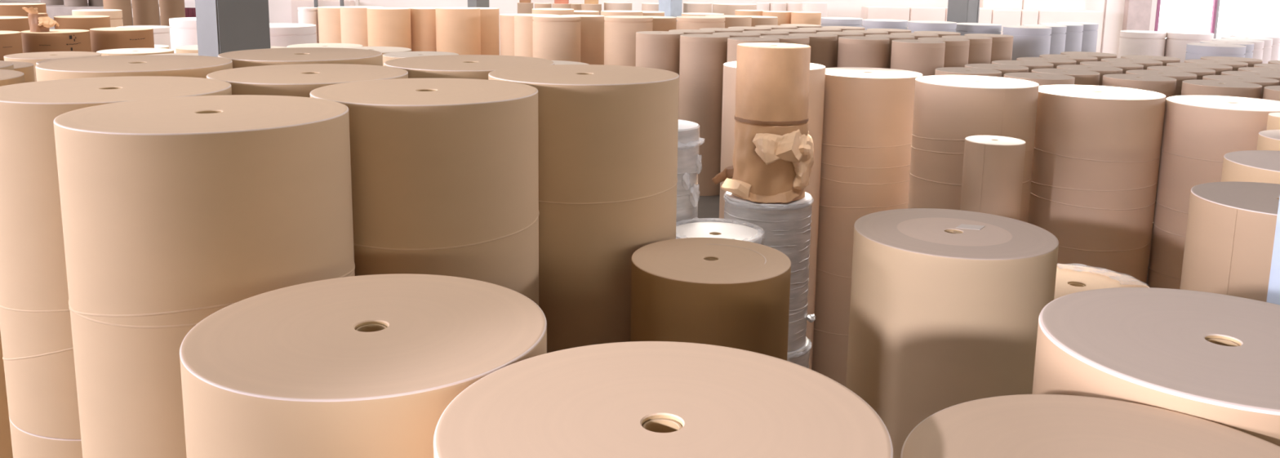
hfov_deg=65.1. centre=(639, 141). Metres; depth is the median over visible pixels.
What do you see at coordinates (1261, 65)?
paper roll
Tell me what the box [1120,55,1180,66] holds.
paper roll
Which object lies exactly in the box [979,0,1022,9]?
window
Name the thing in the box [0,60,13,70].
paper roll
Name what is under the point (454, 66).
paper roll
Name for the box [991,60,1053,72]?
paper roll
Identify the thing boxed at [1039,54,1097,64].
paper roll
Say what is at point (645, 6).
paper roll
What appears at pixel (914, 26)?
paper roll
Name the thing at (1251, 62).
paper roll
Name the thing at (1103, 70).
paper roll
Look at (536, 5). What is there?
paper roll
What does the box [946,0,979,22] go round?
column
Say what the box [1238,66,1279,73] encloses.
paper roll
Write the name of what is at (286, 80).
paper roll
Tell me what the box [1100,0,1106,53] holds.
trim
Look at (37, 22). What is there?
roll
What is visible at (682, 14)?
paper roll
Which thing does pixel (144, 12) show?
paper roll
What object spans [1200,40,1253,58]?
paper roll
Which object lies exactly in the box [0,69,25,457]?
paper roll
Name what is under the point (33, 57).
paper roll
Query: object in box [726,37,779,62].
paper roll
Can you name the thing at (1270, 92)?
paper roll
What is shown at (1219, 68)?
paper roll
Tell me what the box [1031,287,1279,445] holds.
paper roll
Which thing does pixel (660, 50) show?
paper roll
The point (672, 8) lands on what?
column
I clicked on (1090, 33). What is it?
paper roll
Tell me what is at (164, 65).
paper roll
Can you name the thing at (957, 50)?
paper roll
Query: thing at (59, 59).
paper roll
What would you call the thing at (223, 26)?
column
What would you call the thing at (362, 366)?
paper roll
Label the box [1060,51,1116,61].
paper roll
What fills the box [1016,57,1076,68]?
paper roll
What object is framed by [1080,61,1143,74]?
paper roll
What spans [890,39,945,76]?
paper roll
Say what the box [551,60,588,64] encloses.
paper roll
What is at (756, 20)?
paper roll
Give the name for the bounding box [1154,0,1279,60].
window
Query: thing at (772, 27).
paper roll
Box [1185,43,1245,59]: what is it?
paper roll
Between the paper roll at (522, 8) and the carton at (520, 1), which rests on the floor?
the paper roll at (522, 8)
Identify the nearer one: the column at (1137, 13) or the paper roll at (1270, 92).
the paper roll at (1270, 92)
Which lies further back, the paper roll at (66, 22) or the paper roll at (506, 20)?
the paper roll at (506, 20)
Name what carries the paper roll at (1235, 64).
on the floor
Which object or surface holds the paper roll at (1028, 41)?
on the floor
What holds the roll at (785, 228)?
on the roll at (800, 356)
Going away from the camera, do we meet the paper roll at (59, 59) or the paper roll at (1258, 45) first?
the paper roll at (59, 59)
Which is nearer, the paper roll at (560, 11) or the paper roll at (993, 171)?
the paper roll at (993, 171)
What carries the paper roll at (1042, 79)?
on the floor
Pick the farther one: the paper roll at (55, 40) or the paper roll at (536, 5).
the paper roll at (536, 5)
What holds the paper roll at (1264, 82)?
on the floor
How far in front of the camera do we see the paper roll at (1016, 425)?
2.89 m
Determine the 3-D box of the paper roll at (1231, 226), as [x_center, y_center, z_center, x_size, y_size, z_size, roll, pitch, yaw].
[3.852,2.010,6.315,1.002,3.386,1.000,1,10,0]
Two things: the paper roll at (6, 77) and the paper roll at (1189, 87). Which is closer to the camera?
the paper roll at (6, 77)
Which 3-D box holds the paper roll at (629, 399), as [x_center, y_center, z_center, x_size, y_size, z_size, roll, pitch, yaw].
[0.037,2.478,3.027,1.220,3.483,1.220,1,10,0]
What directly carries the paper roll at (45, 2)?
on the floor
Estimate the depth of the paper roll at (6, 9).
23.46 m
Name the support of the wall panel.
on the floor
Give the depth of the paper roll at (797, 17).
30.26 m
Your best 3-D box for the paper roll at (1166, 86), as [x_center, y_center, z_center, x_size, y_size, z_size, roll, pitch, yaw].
[8.185,0.434,16.752,1.094,3.040,1.094,1,10,0]
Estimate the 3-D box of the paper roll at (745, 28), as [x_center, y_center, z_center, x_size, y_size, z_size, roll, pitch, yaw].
[2.605,-1.097,24.314,1.046,3.320,1.046,1,10,0]
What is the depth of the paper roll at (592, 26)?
25.80 m
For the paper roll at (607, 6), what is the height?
3.518 m
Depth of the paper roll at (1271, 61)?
19.86 m
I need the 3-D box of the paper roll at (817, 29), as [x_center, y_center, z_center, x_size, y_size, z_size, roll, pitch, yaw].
[4.265,-1.070,24.294,1.046,3.320,1.046,1,10,0]
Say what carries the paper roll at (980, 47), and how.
on the floor
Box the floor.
[697,194,1148,284]
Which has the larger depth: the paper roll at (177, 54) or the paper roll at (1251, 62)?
the paper roll at (1251, 62)
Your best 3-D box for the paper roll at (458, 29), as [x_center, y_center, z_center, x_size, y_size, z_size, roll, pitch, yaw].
[-4.994,-1.905,27.694,1.200,3.550,1.200,1,10,0]
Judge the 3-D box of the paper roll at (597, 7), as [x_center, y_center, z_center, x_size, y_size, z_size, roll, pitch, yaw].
[-1.663,-2.954,34.231,0.680,3.474,0.680,1,10,0]
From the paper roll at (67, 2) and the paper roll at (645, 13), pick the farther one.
the paper roll at (67, 2)
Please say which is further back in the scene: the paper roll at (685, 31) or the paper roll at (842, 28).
the paper roll at (842, 28)
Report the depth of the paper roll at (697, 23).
24.41 m
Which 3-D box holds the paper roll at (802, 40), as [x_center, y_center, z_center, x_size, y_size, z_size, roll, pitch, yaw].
[2.998,-0.565,21.279,1.046,3.320,1.046,1,10,0]
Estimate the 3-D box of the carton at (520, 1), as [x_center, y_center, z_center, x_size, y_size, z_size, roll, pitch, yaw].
[-4.364,-5.446,38.178,0.400,0.302,0.382,1,10,0]
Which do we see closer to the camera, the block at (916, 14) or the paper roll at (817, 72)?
the paper roll at (817, 72)
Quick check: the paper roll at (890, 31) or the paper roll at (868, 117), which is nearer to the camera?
the paper roll at (868, 117)
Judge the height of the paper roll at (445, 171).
4.034 m
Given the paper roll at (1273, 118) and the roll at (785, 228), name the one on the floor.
the paper roll at (1273, 118)
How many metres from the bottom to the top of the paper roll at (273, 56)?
4.011 m
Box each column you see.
[195,0,271,57]
[467,0,488,7]
[658,0,682,21]
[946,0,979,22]
[1266,196,1279,304]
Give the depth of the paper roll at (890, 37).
21.35 m
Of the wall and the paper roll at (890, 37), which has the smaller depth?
the paper roll at (890, 37)
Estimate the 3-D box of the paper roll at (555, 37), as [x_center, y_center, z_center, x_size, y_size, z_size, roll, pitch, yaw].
[-2.103,-1.427,25.375,1.204,3.480,1.204,1,10,0]
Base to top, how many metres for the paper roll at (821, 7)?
3.664 m
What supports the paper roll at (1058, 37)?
on the floor
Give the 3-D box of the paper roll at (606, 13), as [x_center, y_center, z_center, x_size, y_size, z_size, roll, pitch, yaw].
[-0.530,-1.921,28.289,1.172,3.500,1.172,1,10,0]
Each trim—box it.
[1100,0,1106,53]
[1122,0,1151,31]
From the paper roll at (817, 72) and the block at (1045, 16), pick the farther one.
the block at (1045, 16)
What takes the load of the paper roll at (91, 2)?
on the floor
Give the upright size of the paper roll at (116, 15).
3.364 m
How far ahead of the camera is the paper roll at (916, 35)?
22.29 m
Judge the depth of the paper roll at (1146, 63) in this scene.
19.48 m
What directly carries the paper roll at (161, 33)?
on the floor
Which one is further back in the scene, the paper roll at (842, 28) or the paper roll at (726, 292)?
the paper roll at (842, 28)
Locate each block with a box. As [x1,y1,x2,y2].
[861,6,910,28]
[904,6,946,21]
[941,7,992,23]
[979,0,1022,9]
[991,8,1021,34]
[1017,9,1038,26]
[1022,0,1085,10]
[1031,9,1102,52]
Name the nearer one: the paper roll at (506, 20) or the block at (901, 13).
the paper roll at (506, 20)
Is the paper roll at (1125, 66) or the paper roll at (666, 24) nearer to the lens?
the paper roll at (1125, 66)
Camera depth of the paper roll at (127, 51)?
17.22 m
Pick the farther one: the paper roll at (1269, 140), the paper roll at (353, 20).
the paper roll at (353, 20)
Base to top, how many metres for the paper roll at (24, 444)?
2.309 m
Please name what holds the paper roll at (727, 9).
on the floor
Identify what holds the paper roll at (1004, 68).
on the floor
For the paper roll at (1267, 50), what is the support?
on the floor
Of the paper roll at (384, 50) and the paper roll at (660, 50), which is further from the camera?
the paper roll at (660, 50)
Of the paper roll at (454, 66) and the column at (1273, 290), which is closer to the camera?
the column at (1273, 290)
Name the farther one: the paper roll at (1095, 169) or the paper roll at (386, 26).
the paper roll at (386, 26)
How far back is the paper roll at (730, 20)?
25.42 m
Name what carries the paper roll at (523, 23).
on the floor
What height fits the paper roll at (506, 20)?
3.400 m
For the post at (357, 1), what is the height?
6.500 m
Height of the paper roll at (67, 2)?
0.498 m
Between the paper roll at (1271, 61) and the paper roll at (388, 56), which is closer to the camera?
the paper roll at (388, 56)
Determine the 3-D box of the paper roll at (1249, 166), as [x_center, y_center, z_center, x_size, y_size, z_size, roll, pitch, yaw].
[4.699,1.823,7.418,1.000,3.400,1.000,1,10,0]
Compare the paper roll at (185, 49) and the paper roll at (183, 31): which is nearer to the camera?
the paper roll at (185, 49)
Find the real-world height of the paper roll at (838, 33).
3.320 m
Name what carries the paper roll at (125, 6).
on the floor
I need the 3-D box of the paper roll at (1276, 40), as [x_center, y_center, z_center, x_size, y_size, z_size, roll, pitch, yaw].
[15.376,-1.055,25.377,1.084,3.222,1.084,1,10,0]
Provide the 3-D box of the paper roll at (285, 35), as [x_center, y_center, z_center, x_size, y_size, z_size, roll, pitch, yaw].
[-6.814,-0.431,19.059,1.404,3.550,1.404,1,10,0]
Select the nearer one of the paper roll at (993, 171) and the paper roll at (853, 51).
the paper roll at (993, 171)
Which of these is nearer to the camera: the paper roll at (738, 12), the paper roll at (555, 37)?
the paper roll at (555, 37)
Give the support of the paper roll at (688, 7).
on the floor
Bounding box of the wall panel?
[290,0,354,23]
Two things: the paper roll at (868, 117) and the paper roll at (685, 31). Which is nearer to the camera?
the paper roll at (868, 117)
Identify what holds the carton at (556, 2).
on the paper roll at (568, 6)
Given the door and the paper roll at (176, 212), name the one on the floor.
the paper roll at (176, 212)
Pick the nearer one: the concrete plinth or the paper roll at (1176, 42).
the paper roll at (1176, 42)
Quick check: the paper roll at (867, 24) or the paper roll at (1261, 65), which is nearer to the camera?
the paper roll at (1261, 65)
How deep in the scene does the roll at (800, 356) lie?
9.81 m
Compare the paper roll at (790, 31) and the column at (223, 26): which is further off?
the paper roll at (790, 31)
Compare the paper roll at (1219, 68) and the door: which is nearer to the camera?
the paper roll at (1219, 68)
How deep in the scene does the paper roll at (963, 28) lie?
25.86 m
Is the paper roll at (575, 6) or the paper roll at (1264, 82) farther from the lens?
the paper roll at (575, 6)
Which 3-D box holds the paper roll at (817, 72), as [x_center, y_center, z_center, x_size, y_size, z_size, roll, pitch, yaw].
[1.438,0.972,11.256,1.104,3.676,1.104,1,10,0]
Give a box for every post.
[314,0,319,43]
[339,0,343,6]
[355,0,359,6]
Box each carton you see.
[519,0,531,3]
[554,0,568,4]
[584,0,598,4]
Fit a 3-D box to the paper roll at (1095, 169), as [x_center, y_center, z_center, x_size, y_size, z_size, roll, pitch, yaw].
[4.455,1.264,10.132,1.200,3.567,1.200,2,10,8]
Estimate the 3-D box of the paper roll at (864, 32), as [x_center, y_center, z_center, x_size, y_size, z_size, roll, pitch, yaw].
[5.193,-0.924,23.526,1.046,3.320,1.046,1,10,0]
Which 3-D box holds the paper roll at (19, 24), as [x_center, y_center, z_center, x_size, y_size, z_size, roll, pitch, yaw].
[-13.928,-0.995,22.034,1.200,3.450,1.200,1,10,0]
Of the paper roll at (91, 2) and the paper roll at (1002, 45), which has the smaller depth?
the paper roll at (1002, 45)
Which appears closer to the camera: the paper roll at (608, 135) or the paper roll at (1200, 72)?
the paper roll at (608, 135)
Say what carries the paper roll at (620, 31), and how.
on the floor
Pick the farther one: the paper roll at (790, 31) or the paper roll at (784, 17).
the paper roll at (784, 17)
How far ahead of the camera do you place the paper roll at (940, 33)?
23.02 m
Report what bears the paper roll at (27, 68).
on the floor
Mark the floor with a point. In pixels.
(708, 206)
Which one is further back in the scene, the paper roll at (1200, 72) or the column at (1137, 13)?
the column at (1137, 13)
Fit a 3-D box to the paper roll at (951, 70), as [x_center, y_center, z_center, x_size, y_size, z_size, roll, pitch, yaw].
[5.627,0.264,17.530,1.094,3.040,1.094,1,10,0]
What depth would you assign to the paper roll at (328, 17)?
28.83 m
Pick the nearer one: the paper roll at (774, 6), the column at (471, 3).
the paper roll at (774, 6)
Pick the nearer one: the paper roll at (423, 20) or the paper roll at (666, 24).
the paper roll at (666, 24)
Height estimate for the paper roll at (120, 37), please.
3.274 m
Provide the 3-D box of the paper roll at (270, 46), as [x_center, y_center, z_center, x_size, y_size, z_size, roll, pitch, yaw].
[-5.974,0.255,15.610,1.200,3.400,1.200,1,10,0]
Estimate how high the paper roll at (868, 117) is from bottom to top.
3.576 m
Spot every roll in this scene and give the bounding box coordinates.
[0,3,46,17]
[0,16,30,31]
[0,31,22,61]
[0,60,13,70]
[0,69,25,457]
[0,75,231,439]
[4,51,101,81]
[8,61,35,82]
[8,417,82,457]
[21,29,91,53]
[22,7,58,32]
[35,54,232,81]
[35,55,120,65]
[40,0,63,4]
[53,15,111,48]
[53,94,355,457]
[63,0,88,6]
[71,8,123,27]
[88,0,103,6]
[89,26,154,52]
[96,48,173,56]
[102,0,133,26]
[115,25,170,48]
[131,0,159,26]
[146,53,198,55]
[154,44,168,48]
[159,0,185,26]
[168,17,197,53]
[175,44,198,53]
[179,273,546,457]
[206,63,408,97]
[217,47,382,68]
[269,23,316,47]
[270,46,289,48]
[286,43,363,48]
[297,7,318,43]
[310,78,538,305]
[317,6,341,43]
[340,6,382,46]
[342,46,411,66]
[366,7,411,48]
[382,51,458,66]
[383,54,554,79]
[407,7,437,51]
[433,341,893,457]
[435,7,480,54]
[475,7,499,55]
[488,64,679,352]
[499,13,521,56]
[514,13,558,57]
[517,2,533,13]
[532,8,573,15]
[532,15,581,62]
[534,3,551,8]
[551,3,571,8]
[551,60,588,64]
[562,14,604,65]
[571,4,581,10]
[573,10,599,15]
[581,4,601,15]
[600,10,643,16]
[604,2,631,10]
[604,15,653,66]
[630,237,791,360]
[635,31,684,102]
[641,3,658,11]
[642,11,664,16]
[649,16,676,31]
[668,29,715,34]
[675,120,699,226]
[675,222,762,244]
[676,16,724,30]
[678,34,729,195]
[681,13,724,16]
[683,2,711,13]
[699,27,744,32]
[705,15,751,28]
[712,3,756,15]
[712,32,760,37]
[712,120,816,203]
[719,61,825,369]
[724,191,815,351]
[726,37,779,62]
[728,26,771,31]
[733,42,810,125]
[734,9,764,16]
[742,31,789,35]
[745,15,777,26]
[755,25,797,29]
[756,2,769,11]
[759,35,809,45]
[762,11,791,25]
[769,2,786,11]
[770,29,816,34]
[780,23,821,28]
[786,2,802,12]
[786,335,809,368]
[788,33,837,67]
[791,11,821,25]
[797,27,841,32]
[801,2,826,25]
[812,66,922,386]
[816,31,863,67]
[821,17,862,27]
[822,26,865,31]
[837,36,889,68]
[842,30,888,36]
[845,208,1058,457]
[862,19,907,30]
[865,34,915,68]
[866,28,911,34]
[890,32,938,39]
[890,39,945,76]
[900,394,1279,457]
[906,21,956,32]
[907,75,1039,222]
[913,31,960,37]
[917,37,969,67]
[934,66,1001,77]
[942,35,992,64]
[955,22,1001,35]
[960,135,1025,220]
[964,33,1013,63]
[964,63,1028,77]
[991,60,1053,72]
[1002,26,1051,60]
[1004,72,1075,85]
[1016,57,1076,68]
[1022,24,1066,54]
[1027,84,1165,284]
[1031,68,1099,85]
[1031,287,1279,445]
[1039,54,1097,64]
[1040,22,1083,52]
[1053,264,1149,299]
[1055,22,1098,52]
[1056,64,1122,85]
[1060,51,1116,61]
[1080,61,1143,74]
[1101,57,1162,70]
[1102,74,1176,262]
[1117,30,1166,57]
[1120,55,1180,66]
[1125,70,1196,96]
[1146,66,1215,79]
[1146,95,1279,288]
[1164,31,1213,62]
[1166,62,1232,75]
[1179,182,1279,302]
[1181,80,1262,98]
[1184,59,1248,71]
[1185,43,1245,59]
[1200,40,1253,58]
[1200,56,1262,66]
[1202,75,1279,98]
[1210,38,1264,60]
[1221,36,1272,63]
[1221,71,1279,85]
[1221,150,1279,184]
[1230,35,1279,61]
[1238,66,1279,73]
[1253,63,1279,68]
[1256,129,1279,151]
[1262,85,1279,101]
[1266,112,1279,130]
[1267,60,1279,63]
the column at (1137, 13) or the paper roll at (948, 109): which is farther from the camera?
the column at (1137, 13)
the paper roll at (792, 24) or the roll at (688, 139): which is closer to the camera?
the roll at (688, 139)
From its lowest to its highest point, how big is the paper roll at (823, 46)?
3.320 m
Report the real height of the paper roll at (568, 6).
3.465 m
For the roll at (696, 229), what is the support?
on the floor
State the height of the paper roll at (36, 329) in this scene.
1.714 m
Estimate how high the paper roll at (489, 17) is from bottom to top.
3.500 m
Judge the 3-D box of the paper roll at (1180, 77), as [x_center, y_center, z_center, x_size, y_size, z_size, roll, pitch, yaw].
[8.952,0.308,17.540,1.094,3.040,1.094,1,10,0]
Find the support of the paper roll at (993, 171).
on the floor
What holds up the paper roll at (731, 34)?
on the floor
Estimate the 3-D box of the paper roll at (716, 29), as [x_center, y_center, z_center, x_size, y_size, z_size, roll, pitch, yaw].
[1.874,-0.977,23.565,1.046,3.320,1.046,1,10,0]
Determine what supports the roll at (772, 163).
on the roll at (785, 228)
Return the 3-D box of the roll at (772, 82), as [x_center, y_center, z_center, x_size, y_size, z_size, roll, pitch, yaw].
[1.273,-0.570,9.647,0.715,0.717,0.714,1,10,0]
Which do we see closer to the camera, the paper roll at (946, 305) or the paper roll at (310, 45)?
the paper roll at (946, 305)
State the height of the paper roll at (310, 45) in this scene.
3.362 m
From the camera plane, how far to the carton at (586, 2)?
33.72 m
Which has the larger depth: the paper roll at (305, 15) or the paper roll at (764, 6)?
the paper roll at (764, 6)
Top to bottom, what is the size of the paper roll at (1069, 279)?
2.316 m
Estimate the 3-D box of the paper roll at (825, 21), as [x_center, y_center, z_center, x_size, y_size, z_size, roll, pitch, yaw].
[5.928,-2.012,29.865,1.204,3.317,1.204,1,10,0]
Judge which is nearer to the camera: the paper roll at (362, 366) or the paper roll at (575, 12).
the paper roll at (362, 366)
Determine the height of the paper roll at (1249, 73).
3.040 m
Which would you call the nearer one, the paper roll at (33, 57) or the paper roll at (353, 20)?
the paper roll at (33, 57)
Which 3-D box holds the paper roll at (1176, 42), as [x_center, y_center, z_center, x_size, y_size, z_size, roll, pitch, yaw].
[15.732,-1.607,28.999,1.204,3.080,1.204,1,10,0]
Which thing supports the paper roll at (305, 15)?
on the floor
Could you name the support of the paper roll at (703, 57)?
on the floor
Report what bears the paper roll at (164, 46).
on the floor
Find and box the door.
[184,8,195,17]
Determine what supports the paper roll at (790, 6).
on the floor
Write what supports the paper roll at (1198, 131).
on the floor
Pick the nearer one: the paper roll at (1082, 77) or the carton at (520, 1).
the paper roll at (1082, 77)
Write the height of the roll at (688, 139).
3.317 m
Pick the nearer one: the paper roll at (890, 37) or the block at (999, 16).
the paper roll at (890, 37)
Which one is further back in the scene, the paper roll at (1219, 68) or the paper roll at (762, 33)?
the paper roll at (762, 33)
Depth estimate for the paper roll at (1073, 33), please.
25.66 m
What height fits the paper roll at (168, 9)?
4.100 m
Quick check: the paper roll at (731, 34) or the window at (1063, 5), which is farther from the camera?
the window at (1063, 5)
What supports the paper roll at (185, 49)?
on the floor
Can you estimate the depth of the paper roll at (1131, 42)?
28.72 m
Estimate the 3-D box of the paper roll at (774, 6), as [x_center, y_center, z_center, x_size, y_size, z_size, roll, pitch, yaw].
[4.534,-2.816,33.493,0.546,3.622,0.546,1,10,0]
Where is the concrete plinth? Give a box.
[0,2,160,29]
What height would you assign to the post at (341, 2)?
3.550 m
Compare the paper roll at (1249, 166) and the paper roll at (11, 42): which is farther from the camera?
the paper roll at (11, 42)
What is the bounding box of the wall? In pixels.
[0,0,1157,57]
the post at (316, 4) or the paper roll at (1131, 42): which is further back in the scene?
the post at (316, 4)
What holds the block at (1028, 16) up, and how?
on the floor

